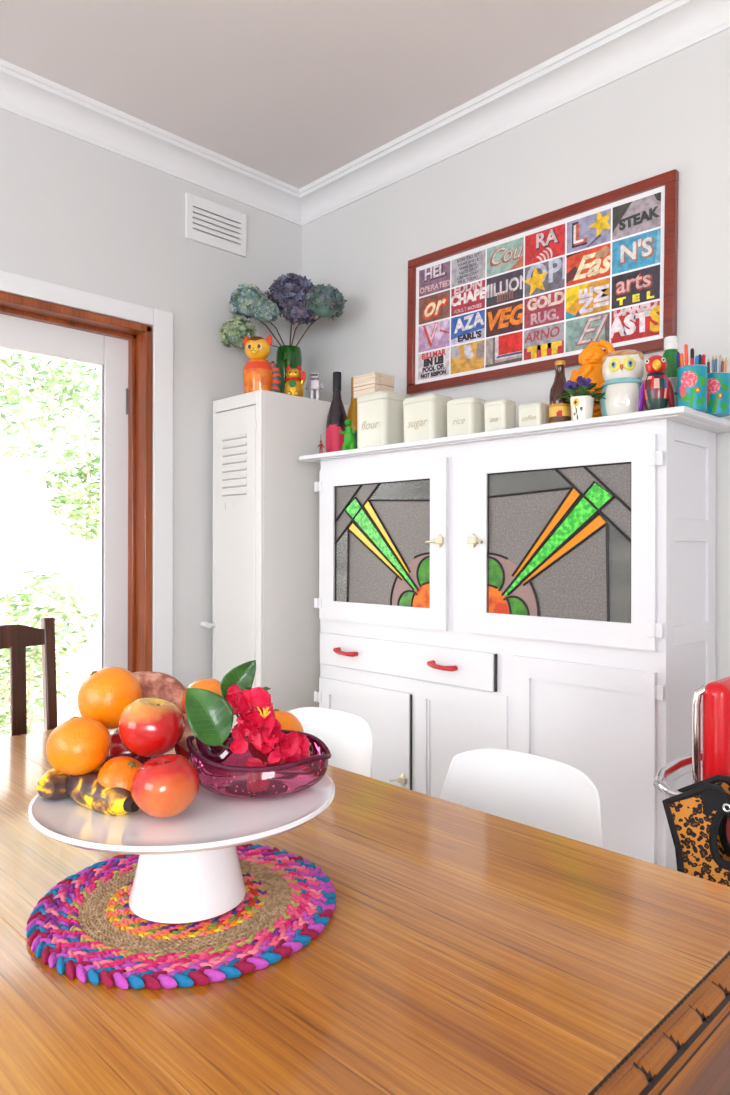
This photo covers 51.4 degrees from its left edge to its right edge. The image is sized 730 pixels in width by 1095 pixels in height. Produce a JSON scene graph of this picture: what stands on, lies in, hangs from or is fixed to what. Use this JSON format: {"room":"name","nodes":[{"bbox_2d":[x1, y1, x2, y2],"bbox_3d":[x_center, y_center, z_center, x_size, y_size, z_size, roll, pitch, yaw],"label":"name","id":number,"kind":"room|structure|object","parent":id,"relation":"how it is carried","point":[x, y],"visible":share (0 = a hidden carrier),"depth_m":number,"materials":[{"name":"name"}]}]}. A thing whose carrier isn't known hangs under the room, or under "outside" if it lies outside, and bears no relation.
{"room":"dining room","nodes":[
{"label":"dining room","id":0,"kind":"room"},
{"bbox_2d":[0,108,301,687],"bbox_3d":[-2.038,-0.203,1.762,5.097,2.700,0.150,0,0,-45],"label":"wall","id":1,"kind":"structure","parent":0,"point":[75,213],"depth_m":2.95,"materials":[{"name":"white paint"}]},
{"bbox_2d":[0,291,152,672],"bbox_3d":[-1.357,0.154,2.432,1.400,1.988,0.162,0,0,-45],"label":"door","id":2,"kind":"structure","parent":1,"relation":"in","point":[122,349],"depth_m":2.86,"materials":[{"name":"white"}]},
{"bbox_2d":[0,270,172,676],"bbox_3d":[-1.302,0.121,2.377,1.570,2.056,0.018,0,0,-45],"label":"trim","id":3,"kind":"structure","parent":1,"relation":"attached to","point":[161,321],"depth_m":2.88,"materials":[{"name":"white"}]},
{"bbox_2d":[0,59,301,225],"bbox_3d":[-1.952,-1.499,1.677,4.797,0.108,0.090,0,0,-45],"label":"trim","id":4,"kind":"structure","parent":1,"relation":"attached to","point":[24,93],"depth_m":2.79,"materials":[{"name":"white"}]},
{"bbox_2d":[185,192,245,257],"bbox_3d":[-0.601,-1.306,3.077,0.286,0.179,0.013,0,0,-45],"label":"air vent","id":5,"kind":"object","parent":1,"relation":"in","point":[207,222],"visible":1,"depth_m":3.06,"materials":[{"name":"white"}]},
{"bbox_2d":[0,0,661,188],"bbox_3d":[-0.250,-1.600,-0.031,5.097,0.100,5.212,0,0,-45],"label":"ceiling","id":6,"kind":"structure","parent":0,"point":[292,92],"depth_m":2.39,"materials":[{"name":"white paint"}]},
{"bbox_2d":[302,28,729,680],"bbox_3d":[1.553,-0.197,1.661,0.150,2.700,5.062,0,0,-45],"label":"wall","id":7,"kind":"structure","parent":0,"point":[673,112],"depth_m":2.48,"materials":[{"name":"white paint"}]},
{"bbox_2d":[299,0,729,225],"bbox_3d":[1.417,-1.493,1.630,0.090,0.108,4.912,0,0,-45],"label":"trim","id":8,"kind":"structure","parent":7,"relation":"attached to","point":[666,28],"depth_m":2.51,"materials":[{"name":"white paint"}]},
{"bbox_2d":[407,169,678,394],"bbox_3d":[0.535,-0.841,2.561,0.024,0.514,1.036,0,1,-45],"label":"framed poster","id":9,"kind":"object","parent":7,"relation":"attached to","point":[527,296],"visible":0.98,"depth_m":2.49,"materials":[{"name":"multicoloured paper"}]},
{"bbox_2d":[570,396,593,419],"bbox_3d":[0.590,-0.373,2.059,0.064,0.066,0.064,0,0,22],"label":"flowerpot","id":10,"kind":"object","parent":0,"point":[581,406],"depth_m":2.03,"materials":[{"name":"white ceramic"}]},
{"bbox_3d":[-0.255,1.200,-0.032,5.097,0.100,5.212,0,0,-45],"label":"floor","id":11,"kind":"structure","parent":0,"visible":0},
{"bbox_2d":[0,617,57,735],"bbox_3d":[-0.759,0.657,1.518,0.455,0.985,0.421,0,0,-45],"label":"wooden chair","id":12,"kind":"object","parent":11,"relation":"on","point":[15,637],"visible":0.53,"depth_m":1.75,"materials":[{"name":"brown wood"}]},
{"bbox_2d":[200,389,349,731],"bbox_3d":[-0.352,0.282,3.081,0.529,1.737,0.339,0,0,-45],"label":"locker","id":13,"kind":"object","parent":11,"relation":"on","point":[266,503],"visible":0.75,"depth_m":2.91,"materials":[{"name":"white metal"}]},
{"bbox_2d":[243,335,280,392],"bbox_3d":[-0.408,-0.710,2.979,0.141,0.246,0.111,0,0,-24],"label":"cat figurine","id":14,"kind":"object","parent":13,"relation":"on","point":[259,373],"visible":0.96,"depth_m":2.94,"materials":[{"name":"orange ceramic"}]},
{"bbox_2d":[276,345,301,393],"bbox_3d":[-0.321,-0.714,3.201,0.110,0.255,0.110,0,0,-45],"label":"vase","id":15,"kind":"object","parent":13,"relation":"on","point":[286,355],"visible":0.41,"depth_m":3.15,"materials":[{"name":"green glass"}]},
{"bbox_2d":[219,316,279,348],"bbox_3d":[-0.448,-0.771,3.091,0.314,0.309,0.153,0,0,-45],"label":"hydrangea","id":16,"kind":"object","parent":15,"relation":"in","point":[234,331],"visible":0.94,"depth_m":2.99,"materials":[{"name":"green plant"}]},
{"bbox_2d":[229,283,281,345],"bbox_3d":[-0.406,-0.833,3.072,0.336,0.433,0.165,0,0,-45],"label":"hydrangea","id":17,"kind":"object","parent":15,"relation":"in","point":[245,298],"visible":0.81,"depth_m":2.97,"materials":[{"name":"green"}]},
{"bbox_2d":[252,299,284,344],"bbox_3d":[-0.351,-0.800,3.059,0.109,0.369,0.253,0,0,36],"label":"hydrangea","id":18,"kind":"object","parent":15,"relation":"in","point":[267,311],"visible":0.94,"depth_m":2.97,"materials":[{"name":"green plant"}]},
{"bbox_2d":[267,273,313,344],"bbox_3d":[-0.301,-0.878,3.163,0.220,0.524,0.218,0,0,-24],"label":"hydrangea","id":19,"kind":"object","parent":15,"relation":"in","point":[288,289],"visible":0.6,"depth_m":3.09,"materials":[{"name":"purple plant"}]},
{"bbox_2d":[283,301,315,344],"bbox_3d":[-0.288,-0.804,3.087,0.140,0.377,0.217,0,0,-45],"label":"hydrangea","id":20,"kind":"object","parent":15,"relation":"in","point":[296,312],"visible":0.91,"depth_m":3.02,"materials":[{"name":"purple plant"}]},
{"bbox_2d":[296,284,346,346],"bbox_3d":[-0.185,-0.834,3.085,0.167,0.437,0.304,0,0,-23],"label":"hydrangea","id":21,"kind":"object","parent":15,"relation":"in","point":[324,301],"visible":0.98,"depth_m":2.98,"materials":[{"name":"teal plant"}]},
{"bbox_2d":[284,365,305,396],"bbox_3d":[-0.273,-0.651,2.970,0.087,0.130,0.071,0,0,3],"label":"cat","id":22,"kind":"object","parent":13,"relation":"on","point":[296,378],"visible":0.96,"depth_m":2.95},
{"bbox_2d":[306,373,323,399],"bbox_3d":[-0.201,-0.642,3.035,0.071,0.112,0.032,0,0,5],"label":"figurine","id":23,"kind":"object","parent":13,"relation":"on","point":[314,383],"visible":0.83,"depth_m":3.03,"materials":[{"name":"silver metal"}]},
{"bbox_2d":[287,707,372,777],"bbox_3d":[-0.226,0.769,1.617,0.480,0.768,0.470,0,0,-45],"label":"shell chair","id":24,"kind":"object","parent":11,"relation":"on","point":[348,737],"visible":0.22,"depth_m":1.76,"materials":[{"name":"white plastic"},{"name":"chrome"}]},
{"bbox_2d":[0,728,729,1094],"bbox_3d":[-0.388,0.775,0.983,1.040,0.750,1.442,0,0,-45],"label":"dining table","id":25,"kind":"object","parent":11,"relation":"on","point":[462,950],"visible":0.59,"depth_m":0.70,"materials":[{"name":"brown wood"}]},
{"bbox_2d":[26,843,335,989],"bbox_3d":[-0.198,0.395,0.847,0.331,0.012,0.331,0,0,13],"label":"placemat","id":26,"kind":"object","parent":25,"relation":"on","point":[85,927],"visible":0.65,"depth_m":0.78,"materials":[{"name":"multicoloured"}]},
{"bbox_2d":[28,753,334,923],"bbox_3d":[-0.197,0.330,0.845,0.327,0.120,0.327,0,0,-45],"label":"cake stand","id":27,"kind":"object","parent":26,"relation":"on","point":[188,869],"visible":0.62,"depth_m":0.79,"materials":[{"name":"white ceramic"}]},
{"bbox_2d":[37,757,111,799],"bbox_3d":[-0.309,0.260,0.873,0.038,0.035,0.143,0,0,36],"label":"banana","id":28,"kind":"object","parent":27,"relation":"on","point":[52,784],"visible":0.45,"depth_m":0.82,"materials":[{"name":"yellow food"}]},
{"bbox_2d":[46,716,110,775],"bbox_3d":[-0.313,0.216,0.829,0.066,0.064,0.067,0,0,-2],"label":"orange","id":29,"kind":"object","parent":28,"relation":"on","point":[78,745],"visible":1,"depth_m":0.81,"materials":[{"name":"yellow food"}]},
{"bbox_2d":[66,772,138,815],"bbox_3d":[-0.279,0.262,0.806,0.105,0.037,0.037,0,0,37],"label":"banana","id":30,"kind":"object","parent":27,"relation":"on","point":[86,790],"visible":0.86,"depth_m":0.79,"materials":[{"name":"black food"}]},
{"bbox_2d":[97,756,142,791],"bbox_3d":[-0.260,0.251,0.815,0.054,0.050,0.053,0,0,-22],"label":"mandarin","id":31,"kind":"object","parent":27,"relation":"on","point":[119,771],"visible":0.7,"depth_m":0.80,"materials":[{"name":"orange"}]},
{"bbox_2d":[118,698,184,756],"bbox_3d":[-0.236,0.199,0.840,0.072,0.063,0.072,0,0,-23],"label":"apple","id":32,"kind":"object","parent":31,"relation":"on","point":[147,727],"visible":1,"depth_m":0.81,"materials":[{"name":"red food"}]},
{"bbox_2d":[107,729,154,763],"bbox_3d":[-0.286,0.248,0.914,0.067,0.054,0.067,0,0,-45],"label":"apple","id":33,"kind":"object","parent":27,"relation":"on","point":[117,748],"visible":0.16,"depth_m":0.89,"materials":[{"name":"red food"}]},
{"bbox_2d":[77,667,141,728],"bbox_3d":[-0.302,0.178,0.899,0.073,0.073,0.074,0,0,-19],"label":"orange","id":34,"kind":"object","parent":33,"relation":"on","point":[102,697],"visible":0.8,"depth_m":0.87,"materials":[{"name":"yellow food"}]},
{"bbox_2d":[130,754,199,817],"bbox_3d":[-0.206,0.246,0.782,0.069,0.059,0.069,0,0,-24],"label":"apple","id":35,"kind":"object","parent":27,"relation":"on","point":[164,786],"visible":1,"depth_m":0.76,"materials":[{"name":"red food"}]},
{"bbox_2d":[174,744,188,758],"bbox_3d":[-0.201,0.247,0.939,0.068,0.055,0.068,0,0,-45],"label":"apple","id":36,"kind":"object","parent":27,"relation":"on","point":[179,750],"visible":0.05,"depth_m":0.91,"materials":[{"name":"red food"}]},
{"bbox_2d":[181,678,230,713],"bbox_3d":[-0.195,0.191,0.935,0.060,0.058,0.060,0,0,-41],"label":"orange","id":37,"kind":"object","parent":36,"relation":"on","point":[210,684],"visible":0.27,"depth_m":0.92,"materials":[{"name":"orange food"}]},
{"bbox_2d":[178,714,198,751],"bbox_3d":[-0.208,0.220,0.900,0.040,0.044,0.049,0,0,-45],"label":"sweet potato","id":38,"kind":"object","parent":27,"relation":"on","point":[187,732],"visible":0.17,"depth_m":0.88,"materials":[{"name":"brown food"}]},
{"bbox_2d":[186,730,331,797],"bbox_3d":[-0.122,0.244,0.872,0.167,0.066,0.109,0,0,0],"label":"glass bowl","id":39,"kind":"object","parent":27,"relation":"on","point":[224,772],"visible":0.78,"depth_m":0.83,"materials":[{"name":"glass"}]},
{"bbox_2d":[185,660,309,766],"bbox_3d":[-0.134,0.205,0.853,0.124,0.145,0.089,0,0,-45],"label":"flower","id":40,"kind":"object","parent":39,"relation":"in","point":[209,714],"visible":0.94,"depth_m":0.85,"materials":[{"name":"red plant"}]},
{"bbox_2d":[274,709,303,731],"bbox_3d":[-0.114,0.242,0.965,0.073,0.073,0.073,0,0,-24],"label":"orange","id":41,"kind":"object","parent":27,"relation":"on","point":[288,721],"visible":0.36,"depth_m":0.95,"materials":[{"name":"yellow food"}]},
{"bbox_3d":[-0.281,0.246,0.962,0.069,0.056,0.069,0,0,-45],"label":"apple","id":42,"kind":"object","parent":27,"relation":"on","visible":0},
{"bbox_2d":[133,671,186,713],"bbox_3d":[-0.269,0.184,0.958,0.126,0.052,0.048,0,0,15],"label":"sweet potato","id":43,"kind":"object","parent":42,"relation":"on","point":[160,685],"visible":0.29,"depth_m":0.94,"materials":[{"name":"brown food"}]},
{"bbox_2d":[299,406,729,870],"bbox_3d":[0.386,0.406,2.453,0.371,1.492,1.436,0,0,-45],"label":"dresser","id":44,"kind":"object","parent":11,"relation":"on","point":[548,590],"visible":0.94,"depth_m":2.15,"materials":[{"name":"white wood"}]},
{"bbox_2d":[318,440,323,452],"bbox_3d":[-0.160,-0.380,2.799,0.031,0.078,0.020,0,0,17],"label":"figurine","id":45,"kind":"object","parent":44,"relation":"on","point":[320,444],"visible":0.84,"depth_m":2.80,"materials":[{"name":"red plastic"}]},
{"bbox_2d":[326,371,347,452],"bbox_3d":[-0.106,-0.503,2.871,0.084,0.323,0.084,0,0,7],"label":"wine bottle","id":46,"kind":"object","parent":44,"relation":"on","point":[336,416],"visible":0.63,"depth_m":2.84,"materials":[{"name":"black glass"}]},
{"bbox_2d":[339,419,355,449],"bbox_3d":[-0.052,-0.397,2.725,0.061,0.118,0.090,0,0,16],"label":"dinosaur","id":47,"kind":"object","parent":44,"relation":"on","point":[349,443],"visible":0.91,"depth_m":2.70,"materials":[{"name":"green plastic"}]},
{"bbox_2d":[347,377,356,448],"bbox_3d":[-0.038,-0.497,2.917,0.081,0.313,0.081,0,0,11],"label":"wine bottle","id":48,"kind":"object","parent":44,"relation":"on","point":[352,412],"visible":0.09,"depth_m":2.89,"materials":[{"name":"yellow glass"}]},
{"bbox_2d":[357,391,406,448],"bbox_3d":[0.059,-0.441,2.678,0.127,0.200,0.148,0,0,-45],"label":"canister","id":49,"kind":"object","parent":44,"relation":"on","point":[380,421],"visible":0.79,"depth_m":2.62,"materials":[{"name":"white"}]},
{"bbox_2d":[353,372,393,398],"bbox_3d":[0.032,-0.581,2.754,0.101,0.079,0.111,0,0,-45],"label":"wooden box","id":50,"kind":"object","parent":49,"relation":"on","point":[371,382],"visible":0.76,"depth_m":2.72,"materials":[{"name":"brown wood"}]},
{"bbox_2d":[403,394,452,441],"bbox_3d":[0.211,-0.420,2.521,0.121,0.159,0.140,0,0,-45],"label":"canister","id":51,"kind":"object","parent":44,"relation":"on","point":[424,416],"visible":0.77,"depth_m":2.46,"materials":[{"name":"white"}]},
{"bbox_2d":[447,397,486,436],"bbox_3d":[0.322,-0.403,2.389,0.092,0.125,0.107,0,0,-45],"label":"canister","id":52,"kind":"object","parent":44,"relation":"on","point":[466,415],"visible":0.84,"depth_m":2.35,"materials":[{"name":"white"}]},
{"bbox_2d":[484,399,515,431],"bbox_3d":[0.407,-0.391,2.286,0.068,0.101,0.079,0,0,-45],"label":"canister","id":53,"kind":"object","parent":44,"relation":"on","point":[500,414],"visible":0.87,"depth_m":2.26,"materials":[{"name":"white"}]},
{"bbox_2d":[518,402,548,426],"bbox_3d":[0.493,-0.378,2.200,0.067,0.076,0.078,0,0,-45],"label":"canister","id":54,"kind":"object","parent":44,"relation":"on","point":[537,413],"visible":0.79,"depth_m":2.17,"materials":[{"name":"white"}]},
{"bbox_2d":[549,360,570,422],"bbox_3d":[0.549,-0.433,2.135,0.060,0.186,0.060,0,0,11],"label":"beer bottle","id":55,"kind":"object","parent":44,"relation":"on","point":[559,409],"visible":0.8,"depth_m":2.11,"materials":[{"name":"brown glass"}]},
{"bbox_2d":[557,376,605,419],"bbox_3d":[0.593,-0.402,2.067,0.132,0.124,0.133,0,0,22],"label":"potted violet","id":56,"kind":"object","parent":44,"relation":"on","point":[582,403],"visible":0.97,"depth_m":2.04,"materials":[{"name":"white ceramic"}]},
{"bbox_2d":[570,339,614,417],"bbox_3d":[0.660,-0.471,2.191,0.137,0.261,0.104,0,0,15],"label":"ornament","id":57,"kind":"object","parent":44,"relation":"on","point":[591,357],"visible":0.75,"depth_m":2.17,"materials":[{"name":"orange plastic"}]},
{"bbox_2d":[600,350,645,415],"bbox_3d":[0.697,-0.437,2.049,0.122,0.194,0.102,0,0,23],"label":"jar","id":58,"kind":"object","parent":44,"relation":"on","point":[622,370],"visible":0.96,"depth_m":2.01,"materials":[{"name":"white ceramic"}]},
{"bbox_2d":[638,355,674,411],"bbox_3d":[0.737,-0.414,1.921,0.088,0.148,0.072,0,0,25],"label":"parrot figurine","id":59,"kind":"object","parent":44,"relation":"on","point":[656,391],"visible":0.95,"depth_m":1.91,"materials":[{"name":"red"}]},
{"bbox_2d":[663,336,677,407],"bbox_3d":[0.810,-0.448,2.007,0.057,0.217,0.057,0,0,11],"label":"glass bottle","id":60,"kind":"object","parent":44,"relation":"on","point":[670,342],"visible":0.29,"depth_m":1.99,"materials":[{"name":"green glass"}]},
{"bbox_2d":[677,364,707,411],"bbox_3d":[0.817,-0.394,1.894,0.071,0.109,0.071,0,0,0],"label":"tin","id":61,"kind":"object","parent":44,"relation":"on","point":[691,379],"visible":0.91,"depth_m":1.86,"materials":[{"name":"teal metal"}]},
{"bbox_2d":[676,352,679,367],"bbox_3d":[0.795,-0.420,1.910,0.010,0.148,0.022,0,0,-45],"label":"pen","id":62,"kind":"object","parent":61,"relation":"in","point":[677,353],"visible":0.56,"depth_m":1.91,"materials":[{"name":"blue plastic"}]},
{"bbox_2d":[680,353,683,366],"bbox_3d":[0.795,-0.416,1.896,0.014,0.140,0.009,0,0,23],"label":"pen","id":63,"kind":"object","parent":61,"relation":"in","point":[681,354],"visible":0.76,"depth_m":1.89,"materials":[{"name":"orange plastic"}]},
{"bbox_2d":[684,344,687,365],"bbox_3d":[0.801,-0.426,1.886,0.012,0.160,0.009,0,0,23],"label":"pen","id":64,"kind":"object","parent":61,"relation":"in","point":[685,345],"visible":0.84,"depth_m":1.88,"materials":[{"name":"orange"}]},
{"bbox_2d":[690,348,693,358],"bbox_3d":[0.816,-0.421,1.890,0.009,0.150,0.009,0,0,-22],"label":"pen","id":65,"kind":"object","parent":61,"relation":"in","point":[692,349],"visible":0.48,"depth_m":1.89,"materials":[{"name":"black plastic"}]},
{"bbox_2d":[695,356,698,364],"bbox_3d":[0.819,-0.410,1.878,0.010,0.128,0.015,0,0,-45],"label":"pen","id":66,"kind":"object","parent":61,"relation":"in","point":[696,357],"visible":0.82,"depth_m":1.87,"materials":[{"name":"blue plastic"}]},
{"bbox_2d":[698,354,701,364],"bbox_3d":[0.829,-0.412,1.880,0.010,0.132,0.013,0,0,-45],"label":"pen","id":67,"kind":"object","parent":61,"relation":"in","point":[699,355],"visible":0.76,"depth_m":1.88,"materials":[{"name":"grey"}]},
{"bbox_2d":[702,354,705,364],"bbox_3d":[0.840,-0.413,1.885,0.014,0.134,0.010,0,0,-9],"label":"pen","id":68,"kind":"object","parent":61,"relation":"in","point":[703,355],"visible":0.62,"depth_m":1.88,"materials":[{"name":"red plastic"}]},
{"bbox_2d":[705,372,729,416],"bbox_3d":[0.905,-0.392,1.954,0.068,0.105,0.068,0,0,0],"label":"tin","id":69,"kind":"object","parent":44,"relation":"on","point":[718,383],"visible":0.73,"depth_m":1.93,"materials":[{"name":"teal metal"}]},
{"bbox_2d":[707,358,709,373],"bbox_3d":[0.886,-0.417,1.954,0.007,0.142,0.008,0,0,-45],"label":"pencil","id":70,"kind":"object","parent":69,"relation":"in","point":[708,361],"visible":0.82,"depth_m":1.95,"materials":[{"name":"grey"}]},
{"bbox_2d":[712,356,713,372],"bbox_3d":[0.895,-0.420,1.950,0.007,0.148,0.007,0,0,-45],"label":"pencil","id":71,"kind":"object","parent":69,"relation":"in","point":[713,356],"visible":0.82,"depth_m":1.95,"materials":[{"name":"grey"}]},
{"bbox_2d":[714,356,716,371],"bbox_3d":[0.896,-0.419,1.941,0.007,0.146,0.010,0,0,-45],"label":"pencil","id":72,"kind":"object","parent":69,"relation":"in","point":[715,364],"visible":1,"depth_m":1.94,"materials":[{"name":"blue wood"}]},
{"bbox_2d":[718,354,721,371],"bbox_3d":[0.909,-0.421,1.945,0.007,0.150,0.010,0,0,-45],"label":"pencil","id":73,"kind":"object","parent":69,"relation":"in","point":[720,358],"visible":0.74,"depth_m":1.94,"materials":[{"name":"grey wood"}]},
{"bbox_2d":[721,358,723,371],"bbox_3d":[0.909,-0.414,1.934,0.007,0.138,0.014,0,0,-45],"label":"pencil","id":74,"kind":"object","parent":69,"relation":"in","point":[722,363],"visible":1,"depth_m":1.93,"materials":[{"name":"red wood"}]},
{"bbox_2d":[724,357,727,371],"bbox_3d":[0.924,-0.418,1.947,0.013,0.144,0.006,0,0,11],"label":"pencil","id":75,"kind":"object","parent":69,"relation":"in","point":[726,360],"visible":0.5,"depth_m":1.94,"materials":[{"name":"brown wood"}]},
{"bbox_2d":[440,748,602,847],"bbox_3d":[0.148,0.770,1.241,0.480,0.768,0.470,0,0,-45],"label":"shell chair","id":76,"kind":"object","parent":11,"relation":"on","point":[543,793],"visible":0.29,"depth_m":1.40,"materials":[{"name":"white plastic"},{"name":"chrome"}]},
{"bbox_2d":[653,676,729,842],"bbox_3d":[0.810,0.683,1.272,0.512,0.913,0.498,0,0,-45],"label":"chair","id":77,"kind":"object","parent":11,"relation":"on","point":[714,755],"visible":0.51,"depth_m":1.26,"materials":[{"name":"red"}]},
{"bbox_2d":[662,774,729,886],"bbox_3d":[0.566,0.576,1.166,0.194,0.438,0.073,0,0,38],"label":"tote bag","id":78,"kind":"object","parent":77,"relation":"hanging from","point":[697,817],"visible":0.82,"depth_m":1.17,"materials":[{"name":"black"}]},
{"label":"outside","id":79,"kind":"structure","parent":0,"visible":0},
{"bbox_2d":[0,670,80,737],"bbox_3d":[-2.735,1.332,5.578,12.000,0.130,6.238,0,0,-45],"label":"paving","id":80,"kind":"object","parent":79,"point":[63,719],"depth_m":5.40,"materials":[{"name":"white"}]},
{"bbox_2d":[0,349,99,672],"bbox_3d":[-1.635,-0.189,4.909,1.065,2.934,2.431,0,0,36],"label":"tree","id":81,"kind":"object","parent":80,"relation":"on","point":[84,475],"visible":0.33,"depth_m":4.55,"materials":[{"name":"green plant"}]},
{"bbox_2d":[0,479,99,726],"bbox_3d":[-2.429,0.393,5.556,7.400,1.750,0.100,0,0,-45],"label":"fence","id":82,"kind":"object","parent":80,"relation":"on","point":[20,520],"visible":0.09,"depth_m":5.57,"materials":[{"name":"white"}]},
{"bbox_2d":[0,570,99,736],"bbox_3d":[-1.942,0.704,4.262,0.918,1.150,0.631,0,0,-45],"label":"shrub","id":83,"kind":"object","parent":80,"relation":"on","point":[8,598],"visible":0.59,"depth_m":4.28,"materials":[{"name":"green plant"}]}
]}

